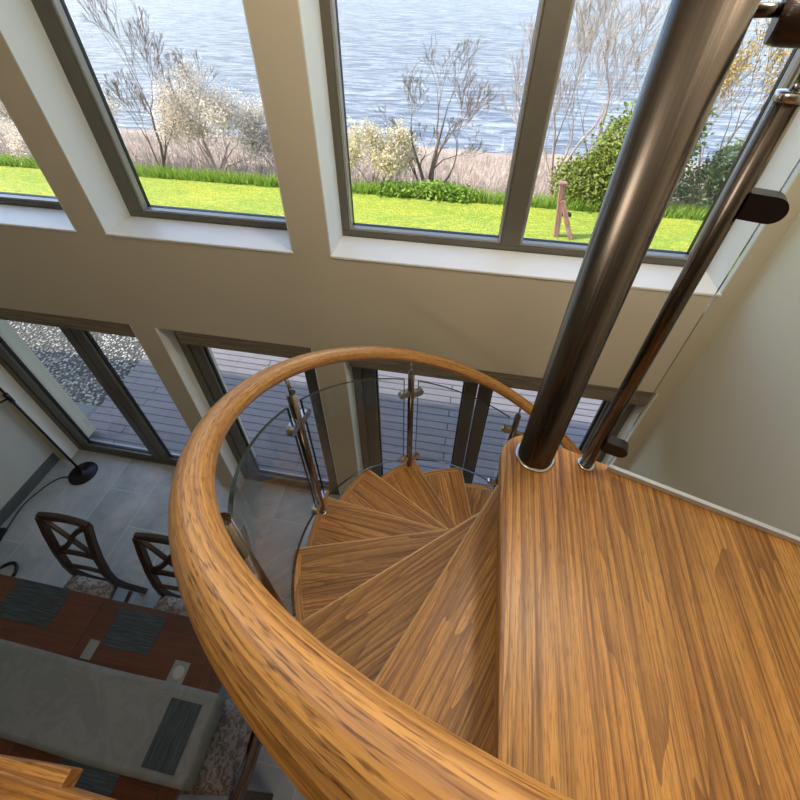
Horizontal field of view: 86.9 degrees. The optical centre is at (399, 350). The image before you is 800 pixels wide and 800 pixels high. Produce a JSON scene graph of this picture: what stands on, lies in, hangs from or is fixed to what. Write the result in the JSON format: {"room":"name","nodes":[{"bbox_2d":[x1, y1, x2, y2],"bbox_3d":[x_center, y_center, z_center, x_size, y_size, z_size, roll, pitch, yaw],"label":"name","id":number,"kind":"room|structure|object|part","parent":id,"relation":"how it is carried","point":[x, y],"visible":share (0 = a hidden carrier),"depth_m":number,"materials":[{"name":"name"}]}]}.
{"room":"spiral staircase","nodes":[
{"label":"spiral staircase","id":0,"kind":"room"},
{"bbox_2d":[0,397,59,509],"bbox_3d":[-4.343,1.440,0.078,0.200,5.600,6.985,7,44,8],"label":"wall","id":1,"kind":"structure","parent":0,"point":[23,451],"depth_m":4.02,"materials":[{"name":"paint"}]},
{"bbox_2d":[0,453,59,526],"bbox_3d":[-4.037,2.709,2.724,0.018,0.120,4.765,7,44,8],"label":"baseboard","id":2,"kind":"structure","parent":1,"relation":"attached to","point":[41,472],"depth_m":4.15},
{"bbox_2d":[0,439,339,799],"bbox_3d":[-1.654,3.779,1.788,5.620,0.150,7.250,7,44,8],"label":"floor","id":3,"kind":"structure","parent":0,"point":[125,497],"depth_m":3.96,"materials":[{"name":"tile"}]},
{"bbox_2d":[0,528,7,539],"bbox_3d":[-3.665,1.700,3.842,0.060,0.048,0.170,-1,43,-1],"label":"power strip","id":4,"kind":"object","parent":3,"relation":"on","point":[3,531],"visible":1,"depth_m":3.87,"materials":[{"name":"black plastic"}]},
{"bbox_2d":[0,561,18,576],"bbox_3d":[-3.393,1.900,3.639,0.197,0.051,0.167,7,44,8],"label":"cable coil","id":5,"kind":"object","parent":3,"relation":"on","point":[14,563],"visible":0.75,"depth_m":3.66,"materials":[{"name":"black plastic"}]},
{"bbox_2d":[0,388,97,540],"bbox_3d":[-3.497,0.844,3.530,0.293,1.724,1.044,27,50,25],"label":"floor lamp","id":6,"kind":"object","parent":3,"relation":"on","point":[82,473],"visible":1,"depth_m":4.25,"materials":[{"name":"black metal"}]},
{"bbox_3d":[-3.593,1.517,4.046,0.157,0.035,0.833,16,46,16],"label":"power cord","id":7,"kind":"part","parent":6,"relation":"part of","materials":[{"name":"black plastic"}]},
{"bbox_2d":[34,512,147,602],"bbox_3d":[-2.341,1.722,3.046,0.482,1.120,0.605,7,44,8],"label":"dining chair","id":8,"kind":"object","parent":3,"relation":"on","point":[80,581],"visible":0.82,"depth_m":3.03,"materials":[{"name":"brown wood"}]},
{"bbox_3d":[-2.291,1.157,2.888,0.400,0.084,0.049,7,44,8],"label":"rail","id":9,"kind":"part","parent":8,"relation":"part of","materials":[{"name":"brown wood"}]},
{"bbox_3d":[-2.478,1.578,3.216,0.066,1.094,0.186,7,44,8],"label":"post","id":10,"kind":"part","parent":8,"relation":"part of","materials":[{"name":"brown wood"}]},
{"bbox_3d":[-2.310,1.464,3.037,0.346,0.052,0.034,7,44,8],"label":"rail","id":11,"kind":"part","parent":8,"relation":"part of","materials":[{"name":"brown wood"}]},
{"bbox_3d":[-2.317,1.617,3.130,0.331,0.040,0.030,7,44,8],"label":"rail","id":12,"kind":"part","parent":8,"relation":"part of","materials":[{"name":"brown wood"}]},
{"bbox_3d":[-2.359,1.861,3.049,0.480,0.067,0.415,7,44,8],"label":"seat","id":13,"kind":"part","parent":8,"relation":"part of","materials":[{"name":"fabric"}]},
{"bbox_3d":[-2.359,1.900,3.086,0.475,0.049,0.411,7,44,8],"label":"seat rail","id":14,"kind":"part","parent":8,"relation":"part of","materials":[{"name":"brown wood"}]},
{"bbox_3d":[-2.134,1.622,3.170,0.066,1.094,0.186,7,44,8],"label":"post","id":15,"kind":"part","parent":8,"relation":"part of","materials":[{"name":"brown wood"}]},
{"bbox_2d":[0,574,221,799],"bbox_3d":[-2.173,2.272,2.721,2.175,0.760,1.060,7,44,8],"label":"dining table","id":16,"kind":"object","parent":3,"relation":"on","point":[82,617],"visible":0.2,"depth_m":2.63,"materials":[{"name":"brown wood"}]},
{"bbox_2d":[0,578,71,627],"bbox_3d":[-2.438,1.668,2.803,0.405,0.004,0.225,7,44,8],"label":"placemat","id":17,"kind":"object","parent":16,"relation":"on","point":[29,602],"visible":1,"depth_m":2.80,"materials":[{"name":"grey fabric"}]},
{"bbox_2d":[60,758,119,796],"bbox_3d":[-1.657,2.279,2.156,0.340,0.004,0.230,7,44,8],"label":"placemat","id":18,"kind":"object","parent":16,"relation":"on","point":[92,779],"visible":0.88,"depth_m":2.20,"materials":[{"name":"grey fabric"}]},
{"bbox_2d":[80,639,100,659],"bbox_3d":[-1.917,1.847,2.612,0.068,0.006,0.100,7,44,8],"label":"coaster","id":19,"kind":"object","parent":16,"relation":"on","point":[93,644],"visible":1,"depth_m":2.61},
{"bbox_2d":[0,639,226,790],"bbox_3d":[-2.112,2.059,2.505,2.099,0.177,0.402,7,44,8],"label":"table runner","id":20,"kind":"object","parent":16,"relation":"on","point":[104,718],"visible":1,"depth_m":2.40,"materials":[{"name":"grey fabric"}]},
{"bbox_2d":[141,697,201,775],"bbox_3d":[-1.249,2.110,2.322,0.190,0.004,0.290,7,44,8],"label":"placemat","id":21,"kind":"object","parent":20,"relation":"on","point":[164,754],"visible":1,"depth_m":2.31,"materials":[{"name":"grey fabric"}]},
{"bbox_2d":[100,608,166,654],"bbox_3d":[-1.690,1.779,2.686,0.325,0.004,0.210,6,44,7],"label":"placemat","id":22,"kind":"object","parent":16,"relation":"on","point":[131,630],"visible":1,"depth_m":2.68,"materials":[{"name":"grey fabric"}]},
{"bbox_2d":[166,660,190,685],"bbox_3d":[-1.329,1.927,2.526,0.100,0.007,0.115,7,44,8],"label":"coaster","id":23,"kind":"object","parent":16,"relation":"on","point":[179,669],"visible":1,"depth_m":2.53,"materials":[{"name":"grey"}]},
{"bbox_2d":[132,532,187,615],"bbox_3d":[-1.610,1.818,2.943,0.482,1.120,0.605,7,44,8],"label":"dining chair","id":24,"kind":"object","parent":3,"relation":"on","point":[171,602],"visible":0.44,"depth_m":2.92,"materials":[{"name":"brown wood"}]},
{"bbox_3d":[-1.559,1.254,2.786,0.400,0.084,0.049,7,44,8],"label":"rail","id":25,"kind":"part","parent":24,"relation":"part of","materials":[{"name":"brown wood"}]},
{"bbox_3d":[-1.746,1.675,3.114,0.066,1.094,0.186,7,44,8],"label":"post","id":26,"kind":"part","parent":24,"relation":"part of","materials":[{"name":"brown wood"}]},
{"bbox_3d":[-1.578,1.560,2.935,0.346,0.052,0.034,7,44,8],"label":"rail","id":27,"kind":"part","parent":24,"relation":"part of","materials":[{"name":"brown wood"}]},
{"bbox_3d":[-1.585,1.713,3.028,0.331,0.040,0.030,7,44,8],"label":"rail","id":28,"kind":"part","parent":24,"relation":"part of","materials":[{"name":"brown wood"}]},
{"bbox_3d":[-1.627,1.958,2.947,0.480,0.067,0.415,7,44,8],"label":"seat","id":29,"kind":"part","parent":24,"relation":"part of","materials":[{"name":"fabric"}]},
{"bbox_2d":[179,697,273,799],"bbox_3d":[-0.989,2.296,2.438,0.605,1.120,0.482,7,44,8],"label":"dining chair","id":30,"kind":"object","parent":3,"relation":"on","point":[227,769],"visible":0.53,"depth_m":2.44,"materials":[{"name":"brown fabric"}]},
{"bbox_3d":[-0.715,1.954,2.045,0.049,0.084,0.400,7,44,8],"label":"rail","id":31,"kind":"part","parent":30,"relation":"part of","materials":[{"name":"brown wood"}]},
{"bbox_3d":[-0.830,2.447,2.296,0.186,1.094,0.066,7,44,8],"label":"post","id":32,"kind":"part","parent":30,"relation":"part of","materials":[{"name":"brown wood"}]},
{"bbox_2d":[168,0,799,799],"bbox_3d":[0.386,1.192,1.534,1.801,3.960,2.523,7,44,8],"label":"spiral staircase","id":33,"kind":"structure","parent":3,"relation":"on","point":[573,626],"depth_m":0.90,"materials":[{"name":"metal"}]},
{"bbox_3d":[0.205,0.228,1.355,1.226,2.110,1.696,21,47,21],"label":"handrail","id":34,"kind":"part","parent":33,"relation":"part of","materials":[{"name":"brown wood"}]},
{"bbox_3d":[0.409,0.913,1.843,0.101,3.918,0.101,7,44,8],"label":"newel post","id":35,"kind":"part","parent":33,"relation":"part of","materials":[{"name":"metal"}]},
{"bbox_3d":[0.555,-0.013,0.928,0.036,0.965,0.036,7,44,8],"label":"guard post","id":36,"kind":"part","parent":33,"relation":"part of","materials":[{"name":"metal"}]},
{"bbox_3d":[0.896,-0.300,0.412,0.894,0.060,0.060,20,47,20],"label":"guard rail","id":37,"kind":"part","parent":33,"relation":"part of","materials":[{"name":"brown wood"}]},
{"bbox_2d":[0,0,799,495],"bbox_3d":[-0.981,-0.710,2.353,5.670,5.600,0.395,7,44,8],"label":"wall","id":38,"kind":"structure","parent":0,"point":[306,297],"depth_m":2.30,"materials":[{"name":"paint"}]},
{"bbox_2d":[0,98,76,232],"bbox_3d":[-2.597,-1.725,1.837,1.735,2.415,0.451,7,44,8],"label":"window","id":39,"kind":"structure","parent":38,"relation":"in","point":[54,219],"depth_m":2.46,"materials":[{"name":"paint"}]},
{"bbox_3d":[-2.591,-1.782,1.824,1.735,2.315,0.080,7,44,8],"label":"frame","id":40,"kind":"part","parent":39,"relation":"part of","materials":[{"name":"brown metal"}]},
{"bbox_3d":[-2.618,-0.837,2.517,1.735,0.014,0.216,7,44,8],"label":"sill","id":41,"kind":"part","parent":39,"relation":"part of","materials":[{"name":"white paint"}]},
{"bbox_2d":[0,308,135,337],"bbox_3d":[-2.682,-0.285,2.997,1.820,0.127,0.109,7,44,8],"label":"lintel","id":42,"kind":"object","parent":38,"relation":"attached to","point":[90,325],"visible":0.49,"depth_m":2.90,"materials":[{"name":"brown wood"}]},
{"bbox_2d":[0,326,221,485],"bbox_3d":[-2.614,0.437,3.752,1.735,2.210,0.250,7,44,8],"label":"door","id":43,"kind":"structure","parent":38,"relation":"in","point":[16,379],"depth_m":3.91,"materials":[{"name":"paint"}]},
{"bbox_3d":[-2.608,0.377,3.743,1.735,2.110,0.080,7,44,8],"label":"frame","id":44,"kind":"part","parent":43,"relation":"part of","materials":[{"name":"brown metal"}]},
{"bbox_2d":[0,0,292,253],"bbox_3d":[-1.038,-1.527,1.627,1.077,2.415,0.451,7,44,8],"label":"window","id":45,"kind":"structure","parent":38,"relation":"in","point":[42,37],"depth_m":2.12,"materials":[{"name":"paint"}]},
{"bbox_3d":[-1.059,-0.639,2.307,1.077,0.014,0.216,7,44,8],"label":"sill","id":46,"kind":"part","parent":45,"relation":"part of","materials":[{"name":"white paint"}]},
{"bbox_2d":[175,331,311,357],"bbox_3d":[-1.001,-0.071,2.771,0.940,0.127,0.109,7,44,8],"label":"lintel","id":47,"kind":"object","parent":38,"relation":"attached to","point":[211,341],"visible":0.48,"depth_m":2.73,"materials":[{"name":"brown wood"}]},
{"bbox_2d":[155,328,340,497],"bbox_3d":[-1.055,0.636,3.542,1.077,2.210,0.250,7,44,8],"label":"door","id":48,"kind":"structure","parent":38,"relation":"in","point":[195,365],"depth_m":3.38,"materials":[{"name":"paint"}]},
{"bbox_2d":[344,361,657,483],"bbox_3d":[0.567,0.842,3.324,1.825,2.210,0.250,7,44,8],"label":"door","id":49,"kind":"structure","parent":38,"relation":"in","point":[364,403],"depth_m":3.05,"materials":[{"name":"paint"}]},
{"bbox_2d":[349,360,652,405],"bbox_3d":[0.562,0.128,2.560,1.780,0.127,0.109,7,44,8],"label":"lintel","id":50,"kind":"object","parent":38,"relation":"attached to","point":[597,392],"visible":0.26,"depth_m":2.52,"materials":[{"name":"brown wood"}]},
{"bbox_2d":[297,0,799,296],"bbox_3d":[0.584,-1.320,1.408,1.825,2.415,0.451,7,44,8],"label":"window","id":51,"kind":"structure","parent":38,"relation":"in","point":[319,21],"depth_m":1.92,"materials":[{"name":"paint"}]},
{"bbox_3d":[0.562,-0.432,2.088,1.825,0.014,0.216,7,44,8],"label":"sill","id":52,"kind":"part","parent":51,"relation":"part of","materials":[{"name":"white paint"}]},
{"bbox_2d":[624,213,799,536],"bbox_3d":[1.011,2.121,-0.643,0.250,5.600,6.985,7,44,8],"label":"wall","id":53,"kind":"structure","parent":0,"point":[728,438],"depth_m":1.76,"materials":[{"name":"grey paint"}]},
{"label":"outside","id":54,"kind":"structure","parent":0,"visible":0},
{"bbox_2d":[89,348,602,487],"bbox_3d":[1.493,0.935,4.798,10.100,0.090,2.060,7,44,8],"label":"deck","id":55,"kind":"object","parent":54,"point":[438,406],"visible":0.11,"depth_m":4.87,"materials":[{"name":"grey wood"}]},
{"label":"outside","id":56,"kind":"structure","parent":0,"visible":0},
{"bbox_2d":[7,320,145,405],"bbox_3d":[0.692,0.323,5.446,18.000,0.001,3.600,7,44,8],"label":"gravel","id":57,"kind":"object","parent":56,"point":[49,344],"visible":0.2,"depth_m":5.71,"materials":[{"name":"grey gravel"}]},
{"bbox_2d":[75,402,98,418],"bbox_3d":[-3.873,0.805,4.932,0.520,0.075,0.450,7,44,8],"label":"paving","id":58,"kind":"object","parent":57,"relation":"on","point":[88,410],"visible":0.14,"depth_m":5.01,"materials":[{"name":"grey concrete"}]},
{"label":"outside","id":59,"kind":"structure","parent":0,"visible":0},
{"bbox_2d":[0,122,704,214],"bbox_3d":[1.113,-8.994,18.643,85.000,4.455,20.800,7,44,8],"label":"bank","id":60,"kind":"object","parent":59,"point":[503,155],"visible":0.05,"depth_m":14.11,"materials":[{"name":"beige plant"}]},
{"bbox_2d":[0,76,128,161],"bbox_3d":[-8.738,-5.996,10.634,3.717,2.607,2.674,-16,46,-16],"label":"bush","id":61,"kind":"object","parent":60,"relation":"on","point":[110,104],"visible":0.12,"depth_m":10.76,"materials":[{"name":"beige plant"}]},
{"bbox_2d":[76,0,219,169],"bbox_3d":[-5.612,-6.173,9.777,1.535,3.987,2.557,32,52,30],"label":"bare tree","id":62,"kind":"object","parent":60,"relation":"on","point":[163,156],"visible":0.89,"depth_m":9.43,"materials":[{"name":"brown plant"}]},
{"bbox_2d":[136,49,272,170],"bbox_3d":[-4.587,-5.806,10.637,3.594,3.002,2.920,-3,43,-3],"label":"bush","id":63,"kind":"object","parent":60,"relation":"on","point":[187,119],"visible":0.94,"depth_m":10.20,"materials":[{"name":"beige plant"}]},
{"bbox_2d":[237,117,274,168],"bbox_3d":[-3.136,-5.360,11.035,2.053,1.545,1.569,-4,44,-4],"label":"scrub","id":64,"kind":"object","parent":60,"relation":"on","point":[262,134],"visible":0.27,"depth_m":10.73,"materials":[{"name":"grey plant"}]},
{"bbox_2d":[0,152,709,219],"bbox_3d":[-1.681,-4.044,10.058,25.207,0.557,1.400,7,44,8],"label":"grass","id":65,"kind":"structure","parent":60,"relation":"on","point":[696,213],"depth_m":9.88,"materials":[{"name":"green plant"}]},
{"bbox_2d":[0,124,714,213],"bbox_3d":[-1.578,-5.983,12.822,28.596,2.103,7.383,7,44,8],"label":"dry reeds","id":66,"kind":"object","parent":60,"relation":"on","point":[476,186],"visible":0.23,"depth_m":11.71,"materials":[{"name":"beige plant"}]},
{"bbox_2d":[347,115,431,184],"bbox_3d":[-0.625,-4.529,9.777,2.666,1.673,1.661,7,44,8],"label":"bush","id":67,"kind":"object","parent":60,"relation":"on","point":[386,158],"visible":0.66,"depth_m":9.46,"materials":[{"name":"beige plant"}]},
{"bbox_2d":[368,178,485,203],"bbox_3d":[0.563,-3.627,9.495,2.855,0.555,0.751,7,44,8],"label":"clump","id":68,"kind":"object","parent":60,"relation":"on","point":[430,187],"visible":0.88,"depth_m":9.39,"materials":[{"name":"green plant"}]},
{"bbox_2d":[373,32,501,184],"bbox_3d":[0.743,-5.048,9.330,2.621,3.108,1.768,-3,43,-4],"label":"bare tree","id":69,"kind":"object","parent":60,"relation":"on","point":[469,110],"visible":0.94,"depth_m":9.07,"materials":[{"name":"brown plant"}]},
{"bbox_2d":[507,13,575,125],"bbox_3d":[3.327,-6.007,10.467,1.452,3.809,1.557,18,46,18],"label":"bare tree","id":70,"kind":"object","parent":60,"relation":"on","point":[530,30],"visible":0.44,"depth_m":9.85,"materials":[{"name":"plant"}]},
{"bbox_2d":[499,0,669,182],"bbox_3d":[4.005,-6.252,10.126,3.659,4.566,2.588,19,47,19],"label":"bare tree","id":71,"kind":"object","parent":60,"relation":"on","point":[584,5],"visible":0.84,"depth_m":9.43,"materials":[{"name":"brown plant"}]},
{"bbox_2d":[545,95,718,211],"bbox_3d":[4.671,-4.168,8.484,2.926,2.863,1.753,5,44,6],"label":"bush","id":72,"kind":"object","parent":60,"relation":"on","point":[597,176],"visible":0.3,"depth_m":8.73,"materials":[{"name":"green plant"}]},
{"bbox_2d":[570,0,762,165],"bbox_3d":[5.580,-6.828,10.109,3.809,5.682,2.992,7,44,8],"label":"bare tree","id":73,"kind":"object","parent":60,"relation":"on","point":[597,1],"visible":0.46,"depth_m":9.86,"materials":[{"name":"brown plant"}]},
{"bbox_2d":[670,137,746,210],"bbox_3d":[7.121,-3.689,8.862,2.863,1.742,1.550,7,44,8],"label":"bush","id":74,"kind":"object","parent":60,"relation":"on","point":[718,174],"visible":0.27,"depth_m":8.86,"materials":[{"name":"green plant"}]},
{"bbox_2d":[695,0,792,197],"bbox_3d":[8.192,-5.091,9.062,3.457,4.013,3.207,7,44,8],"label":"tree","id":75,"kind":"object","parent":60,"relation":"on","point":[778,55],"visible":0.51,"depth_m":8.59,"materials":[{"name":"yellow plant"}]},
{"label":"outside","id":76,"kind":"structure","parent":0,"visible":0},
{"bbox_2d":[0,0,792,164],"bbox_3d":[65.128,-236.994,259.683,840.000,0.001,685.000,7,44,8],"label":"lake","id":77,"kind":"structure","parent":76,"point":[379,38],"depth_m":32.68,"materials":[{"name":"blue liquid"}]},
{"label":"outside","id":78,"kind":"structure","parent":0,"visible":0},
{"bbox_2d":[0,164,703,251],"bbox_3d":[-1.583,-2.518,8.518,54.000,0.001,3.800,7,44,8],"label":"lawn","id":79,"kind":"structure","parent":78,"point":[675,234],"depth_m":9.11,"materials":[{"name":"green plant"}]},
{"bbox_2d":[553,181,572,239],"bbox_3d":[3.090,-2.599,7.863,0.506,1.052,0.147,12,45,12],"label":"post","id":80,"kind":"object","parent":79,"relation":"on","point":[561,211],"visible":1,"depth_m":7.86,"materials":[{"name":"brown wood"}]},
{"bbox_3d":[-2.354,2.410,-0.722,4.165,0.288,4.855,7,44,8],"label":"floor","id":81,"kind":"structure","parent":0,"visible":0},
{"bbox_2d":[0,754,82,786],"bbox_3d":[-0.986,0.793,0.817,0.737,0.046,0.070,5,44,5],"label":"trim","id":82,"kind":"structure","parent":81,"relation":"attached to","point":[60,775],"depth_m":0.79,"materials":[{"name":"brown wood"}]},
{"bbox_2d":[0,769,116,799],"bbox_3d":[-2.078,0.647,0.966,3.780,0.072,0.050,7,44,8],"label":"trim","id":83,"kind":"structure","parent":81,"relation":"attached to","point":[13,786],"depth_m":0.76,"materials":[{"name":"brown wood"}]}
]}

